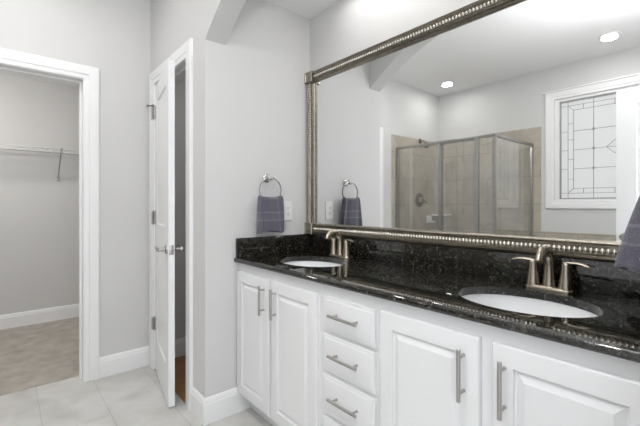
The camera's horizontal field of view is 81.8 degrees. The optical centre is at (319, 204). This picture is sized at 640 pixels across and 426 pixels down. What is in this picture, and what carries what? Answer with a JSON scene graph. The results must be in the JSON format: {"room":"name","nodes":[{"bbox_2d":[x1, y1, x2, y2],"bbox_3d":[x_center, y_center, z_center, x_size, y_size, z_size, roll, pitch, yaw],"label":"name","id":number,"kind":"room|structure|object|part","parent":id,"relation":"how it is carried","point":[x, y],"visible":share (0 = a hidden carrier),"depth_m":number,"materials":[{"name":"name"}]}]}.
{"room":"bathroom","nodes":[
{"label":"bathroom","id":0,"kind":"room"},
{"bbox_2d":[0,74,78,314],"bbox_3d":[-3.135,-0.028,3.539,2.100,2.446,0.120,0,0,-41],"label":"wall","id":1,"kind":"structure","parent":0,"point":[39,213],"depth_m":3.72,"materials":[{"name":"paint"}]},
{"bbox_2d":[0,304,78,329],"bbox_3d":[-3.122,1.125,3.462,1.780,0.140,0.015,0,0,-41],"label":"baseboard","id":2,"kind":"structure","parent":1,"relation":"attached to","point":[25,318],"depth_m":3.71,"materials":[{"name":"white paint"}]},
{"bbox_2d":[0,144,78,180],"bbox_3d":[-3.024,-0.395,3.346,1.763,0.310,0.318,0,0,-41],"label":"wire shelf","id":3,"kind":"object","parent":1,"relation":"attached to","point":[61,150],"visible":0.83,"depth_m":3.55,"materials":[{"name":"silver metal"}]},
{"bbox_2d":[0,70,78,86],"bbox_3d":[-2.643,-1.301,2.963,2.100,0.100,1.837,0,0,-41],"label":"ceiling","id":4,"kind":"structure","parent":0,"point":[1,71],"depth_m":3.66,"materials":[{"name":"white paint"}]},
{"bbox_2d":[0,0,185,356],"bbox_3d":[-1.637,-0.183,2.535,4.326,2.755,0.120,0,0,-41],"label":"wall","id":5,"kind":"structure","parent":0,"point":[112,37],"depth_m":2.62,"materials":[{"name":"paint"}]},
{"bbox_2d":[0,48,98,381],"bbox_3d":[-1.895,0.128,2.303,0.883,2.133,0.140,0,0,-41],"label":"trim","id":6,"kind":"structure","parent":5,"relation":"attached to","point":[87,77],"depth_m":2.50,"materials":[{"name":"white paint"}]},
{"bbox_2d":[99,346,148,377],"bbox_3d":[-1.793,1.125,2.312,1.386,0.140,0.015,0,0,-41],"label":"baseboard","id":7,"kind":"structure","parent":5,"relation":"attached to","point":[112,364],"depth_m":2.64,"materials":[{"name":"white paint"}]},
{"bbox_2d":[175,337,185,357],"bbox_3d":[-0.600,1.125,3.332,1.514,0.140,0.015,0,0,-41],"label":"baseboard","id":8,"kind":"structure","parent":5,"relation":"attached to","point":[180,344],"depth_m":2.90,"materials":[{"name":"white paint"}]},
{"bbox_2d":[0,317,272,425],"bbox_3d":[-0.871,1.253,1.639,4.326,0.124,6.150,0,0,-41],"label":"floor","id":9,"kind":"structure","parent":0,"point":[135,397],"depth_m":2.36,"materials":[{"name":"grey tile"}]},
{"bbox_2d":[237,263,322,425],"bbox_3d":[-0.050,0.765,2.017,0.583,0.860,0.740,0,0,-41],"label":"base cabinet","id":10,"kind":"object","parent":9,"relation":"on","point":[280,316],"visible":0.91,"depth_m":1.80,"materials":[{"name":"white paint"}]},
{"bbox_3d":[-0.363,0.730,2.004,0.019,0.694,0.337,0,0,-41],"label":"door","id":11,"kind":"part","parent":10,"relation":"part of","materials":[{"name":"white paint"}]},
{"bbox_3d":[-0.301,0.489,1.890,0.036,0.152,0.012,0,0,-41],"label":"handle","id":12,"kind":"part","parent":10,"relation":"part of","materials":[{"name":"silver metal"}]},
{"bbox_3d":[-0.232,0.489,1.808,0.036,0.152,0.012,0,0,-41],"label":"handle","id":13,"kind":"part","parent":10,"relation":"part of","materials":[{"name":"silver metal"}]},
{"bbox_3d":[-0.126,0.730,1.726,0.019,0.694,0.357,0,0,-41],"label":"door","id":14,"kind":"part","parent":10,"relation":"part of","materials":[{"name":"white paint"}]},
{"bbox_2d":[234,234,639,362],"bbox_3d":[0.312,0.263,1.611,0.562,0.139,1.828,0,0,-41],"label":"countertop","id":15,"kind":"structure","parent":10,"relation":"on","point":[434,278],"depth_m":1.38,"materials":[{"name":"black stone"}]},
{"bbox_2d":[285,261,340,266],"bbox_3d":[-0.041,0.405,1.996,0.367,0.144,0.458,0,0,-41],"label":"undermount sink","id":16,"kind":"object","parent":15,"relation":"in","point":[297,263],"visible":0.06,"depth_m":2.17,"materials":[{"name":"white ceramic"}]},
{"bbox_2d":[324,229,353,258],"bbox_3d":[0.105,0.221,2.128,0.158,0.168,0.198,0,0,-2],"label":"faucet","id":17,"kind":"object","parent":15,"relation":"on","point":[337,250],"visible":1,"depth_m":2.11,"materials":[{"name":"silver metal"}]},
{"bbox_3d":[0.081,0.246,2.176,0.052,0.096,0.052,0,0,-41],"label":"handle","id":18,"kind":"part","parent":17,"relation":"part of","materials":[{"name":"silver metal"}]},
{"bbox_3d":[0.082,0.216,2.108,0.135,0.158,0.048,0,0,-41],"label":"spout","id":19,"kind":"part","parent":17,"relation":"part of","materials":[{"name":"silver metal"}]},
{"bbox_3d":[0.115,0.296,2.136,0.054,0.017,0.160,0,0,-41],"label":"plate","id":20,"kind":"part","parent":17,"relation":"part of","materials":[{"name":"silver metal"}]},
{"bbox_3d":[0.149,0.246,2.097,0.052,0.096,0.052,0,0,-41],"label":"handle","id":21,"kind":"part","parent":17,"relation":"part of","materials":[{"name":"silver metal"}]},
{"bbox_2d":[461,294,596,317],"bbox_3d":[0.652,0.405,1.185,0.367,0.144,0.458,0,0,-41],"label":"undermount sink","id":22,"kind":"object","parent":15,"relation":"in","point":[526,305],"visible":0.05,"depth_m":1.32,"materials":[{"name":"white ceramic"}]},
{"bbox_2d":[512,244,589,294],"bbox_3d":[0.807,0.221,1.307,0.158,0.168,0.198,0,0,-2],"label":"faucet","id":23,"kind":"object","parent":15,"relation":"on","point":[544,254],"visible":1,"depth_m":1.30,"materials":[{"name":"silver metal"}]},
{"bbox_3d":[0.759,0.204,1.377,0.081,0.019,0.025,0,0,40],"label":"lever","id":24,"kind":"part","parent":23,"relation":"part of","materials":[{"name":"silver metal"}]},
{"bbox_3d":[0.783,0.246,1.355,0.052,0.096,0.052,0,0,-41],"label":"handle","id":25,"kind":"part","parent":23,"relation":"part of","materials":[{"name":"silver metal"}]},
{"bbox_3d":[0.784,0.216,1.287,0.135,0.158,0.048,0,0,-41],"label":"spout","id":26,"kind":"part","parent":23,"relation":"part of","materials":[{"name":"silver metal"}]},
{"bbox_3d":[0.817,0.296,1.315,0.054,0.017,0.160,0,0,-41],"label":"plate","id":27,"kind":"part","parent":23,"relation":"part of","materials":[{"name":"silver metal"}]},
{"bbox_3d":[0.851,0.246,1.276,0.052,0.096,0.052,0,0,-41],"label":"handle","id":28,"kind":"part","parent":23,"relation":"part of","materials":[{"name":"silver metal"}]},
{"bbox_3d":[0.868,0.204,1.249,0.025,0.019,0.081,0,0,-31],"label":"lever","id":29,"kind":"part","parent":23,"relation":"part of","materials":[{"name":"silver metal"}]},
{"bbox_2d":[323,284,379,425],"bbox_3d":[0.294,0.765,1.614,0.583,0.860,0.317,0,0,-41],"label":"drawers","id":30,"kind":"object","parent":9,"relation":"on","point":[351,320],"visible":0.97,"depth_m":1.43,"materials":[{"name":"white paint"}]},
{"bbox_3d":[0.110,0.981,1.451,0.019,0.191,0.284,0,0,-41],"label":"drawer","id":31,"kind":"part","parent":30,"relation":"part of","materials":[{"name":"white paint"}]},
{"bbox_3d":[0.090,0.784,1.432,0.036,0.012,0.160,0,0,-41],"label":"handle","id":32,"kind":"part","parent":30,"relation":"part of","materials":[{"name":"silver metal"}]},
{"bbox_3d":[0.090,0.610,1.432,0.036,0.012,0.160,0,0,-41],"label":"handle","id":33,"kind":"part","parent":30,"relation":"part of","materials":[{"name":"silver metal"}]},
{"bbox_3d":[0.090,0.447,1.432,0.036,0.012,0.160,0,0,-41],"label":"handle","id":34,"kind":"part","parent":30,"relation":"part of","materials":[{"name":"silver metal"}]},
{"bbox_3d":[0.110,0.788,1.451,0.019,0.161,0.284,0,0,-41],"label":"drawer","id":35,"kind":"part","parent":30,"relation":"part of","materials":[{"name":"white paint"}]},
{"bbox_3d":[0.110,0.614,1.451,0.019,0.150,0.284,0,0,-41],"label":"drawer","id":36,"kind":"part","parent":30,"relation":"part of","materials":[{"name":"white paint"}]},
{"bbox_3d":[0.110,0.451,1.451,0.019,0.141,0.284,0,0,-41],"label":"drawer","id":37,"kind":"part","parent":30,"relation":"part of","materials":[{"name":"white paint"}]},
{"bbox_2d":[380,298,639,425],"bbox_3d":[0.647,0.765,1.201,0.583,0.860,0.767,0,0,-41],"label":"base cabinet","id":38,"kind":"object","parent":9,"relation":"on","point":[437,369],"visible":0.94,"depth_m":1.04,"materials":[{"name":"white paint"}]},
{"bbox_3d":[0.337,0.727,1.185,0.019,0.700,0.363,0,0,-41],"label":"door","id":39,"kind":"part","parent":38,"relation":"part of","materials":[{"name":"white paint"}]},
{"bbox_3d":[0.405,0.489,1.063,0.036,0.152,0.012,0,0,-41],"label":"handle","id":40,"kind":"part","parent":38,"relation":"part of","materials":[{"name":"silver metal"}]},
{"bbox_3d":[0.479,0.489,0.976,0.036,0.152,0.012,0,0,-41],"label":"handle","id":41,"kind":"part","parent":38,"relation":"part of","materials":[{"name":"silver metal"}]},
{"bbox_3d":[0.592,0.727,0.886,0.019,0.700,0.351,0,0,-41],"label":"door","id":42,"kind":"part","parent":38,"relation":"part of","materials":[{"name":"white paint"}]},
{"bbox_2d":[150,0,245,397],"bbox_3d":[-0.309,-0.183,1.734,0.120,2.755,2.823,0,0,-41],"label":"wall","id":43,"kind":"structure","parent":0,"point":[173,23],"depth_m":2.06,"materials":[{"name":"paint"}]},
{"bbox_2d":[149,38,192,410],"bbox_3d":[-0.957,0.115,2.477,0.138,2.160,0.795,0,0,-41],"label":"door frame","id":44,"kind":"structure","parent":43,"relation":"in","point":[183,56],"depth_m":2.19,"materials":[{"name":"white paint"}]},
{"bbox_2d":[146,60,182,407],"bbox_3d":[-1.034,0.170,2.440,0.151,2.030,0.652,0,0,-31],"label":"door","id":45,"kind":"structure","parent":44,"relation":"attached to","point":[163,111],"depth_m":2.22,"materials":[{"name":"white paint"}]},
{"bbox_3d":[-0.965,0.267,2.233,0.058,0.054,0.152,0,0,-31],"label":"lever handle","id":46,"kind":"part","parent":45,"relation":"part of","materials":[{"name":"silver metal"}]},
{"bbox_3d":[-0.869,0.266,2.162,0.026,0.057,0.006,0,0,-31],"label":"latch plate","id":47,"kind":"part","parent":45,"relation":"part of","materials":[{"name":"silver metal"}]},
{"bbox_3d":[-0.885,0.267,2.281,0.058,0.054,0.152,0,0,-31],"label":"lever handle","id":48,"kind":"part","parent":45,"relation":"part of","materials":[{"name":"silver metal"}]},
{"bbox_2d":[226,0,309,390],"bbox_3d":[-0.341,-0.183,2.336,0.614,2.755,0.120,0,0,-41],"label":"wall","id":49,"kind":"structure","parent":0,"point":[268,44],"depth_m":2.23,"materials":[{"name":"paint"}]},
{"bbox_2d":[191,387,249,425],"bbox_3d":[-0.580,1.125,2.155,0.284,0.140,0.185,0,0,-41],"label":"baseboard","id":50,"kind":"structure","parent":49,"relation":"attached to","point":[208,410],"depth_m":2.07,"materials":[{"name":"white paint"}]},
{"bbox_2d":[259,174,281,195],"bbox_3d":[-0.310,-0.098,2.242,0.160,0.181,0.061,0,0,-41],"label":"towel ring","id":51,"kind":"object","parent":49,"relation":"attached to","point":[266,178],"visible":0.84,"depth_m":2.24,"materials":[{"name":"silver metal"}]},
{"bbox_3d":[-0.326,-0.161,2.260,0.054,0.054,0.014,0,0,-41],"label":"wall plate","id":52,"kind":"part","parent":51,"relation":"part of","materials":[{"name":"silver metal"}]},
{"bbox_3d":[-0.306,-0.161,2.237,0.032,0.032,0.049,0,0,-41],"label":"post","id":53,"kind":"part","parent":51,"relation":"part of","materials":[{"name":"silver metal"}]},
{"bbox_2d":[256,195,283,234],"bbox_3d":[-0.298,0.060,2.220,0.188,0.232,0.087,0,0,-41],"label":"hand towel","id":54,"kind":"object","parent":51,"relation":"hanging from","point":[270,210],"visible":1,"depth_m":2.18,"materials":[{"name":"purple fabric"}]},
{"bbox_2d":[284,201,291,220],"bbox_3d":[-0.207,0.041,2.366,0.072,0.124,0.008,0,0,-41],"label":"wall outlet","id":55,"kind":"object","parent":49,"relation":"attached to","point":[287,204],"visible":0.94,"depth_m":2.37,"materials":[{"name":"white plastic"}]},
{"bbox_2d":[286,206,289,215],"bbox_3d":[-0.205,0.041,2.364,0.033,0.068,0.002,0,0,-41],"label":"receptacle","id":56,"kind":"object","parent":55,"relation":"attached to","point":[287,207],"depth_m":2.36,"materials":[{"name":"white plastic"}]},
{"bbox_2d":[265,0,340,18],"bbox_3d":[0.292,-1.301,1.595,0.614,0.100,1.830,0,0,-41],"label":"ceiling","id":57,"kind":"structure","parent":0,"point":[308,9],"depth_m":2.32,"materials":[{"name":"white paint"}]},
{"bbox_2d":[310,0,607,261],"bbox_3d":[0.572,-0.183,1.833,0.120,2.755,2.070,0,0,-41],"label":"wall","id":58,"kind":"structure","parent":0,"point":[346,28],"depth_m":2.12,"materials":[{"name":"paint"}]},
{"bbox_2d":[305,0,639,261],"bbox_3d":[0.503,-0.340,1.780,0.051,1.066,1.813,0,0,-41],"label":"framed mirror","id":59,"kind":"object","parent":58,"relation":"attached to","point":[513,126],"visible":0.95,"depth_m":1.56,"materials":[{"name":"white mirror"}]},
{"bbox_3d":[-0.059,-0.340,2.446,0.039,1.002,0.068,0,0,-41],"label":"frame rail","id":60,"kind":"part","parent":59,"relation":"part of","materials":[{"name":"silver metal"}]},
{"bbox_3d":[0.507,-0.837,1.784,0.039,0.068,1.749,0,0,-41],"label":"frame rail","id":61,"kind":"part","parent":59,"relation":"part of","materials":[{"name":"silver metal"}]},
{"bbox_3d":[0.507,0.157,1.784,0.039,0.068,1.749,0,0,-41],"label":"frame rail","id":62,"kind":"part","parent":59,"relation":"part of","materials":[{"name":"silver metal"}]},
{"bbox_2d":[310,234,639,299],"bbox_3d":[0.518,0.249,1.787,0.020,0.110,1.786,0,0,-41],"label":"backsplash","id":63,"kind":"structure","parent":58,"relation":"attached to","point":[602,277],"depth_m":1.56,"materials":[{"name":"black stone"}]},
{"bbox_3d":[0.926,-0.183,0.854,0.614,2.755,0.120,0,0,-41],"label":"wall","id":64,"kind":"structure","parent":0,"visible":0},
{"bbox_3d":[0.879,-0.097,0.934,0.160,0.181,0.061,0,0,-41],"label":"towel ring","id":65,"kind":"object","parent":64,"relation":"attached to","visible":0},
{"bbox_2d":[614,196,639,272],"bbox_3d":[0.860,0.069,0.961,0.210,0.237,0.121,0,0,-27],"label":"hand towel","id":66,"kind":"object","parent":65,"relation":"hanging from","point":[628,255],"visible":1,"depth_m":0.92,"materials":[{"name":"purple fabric"}]}
]}

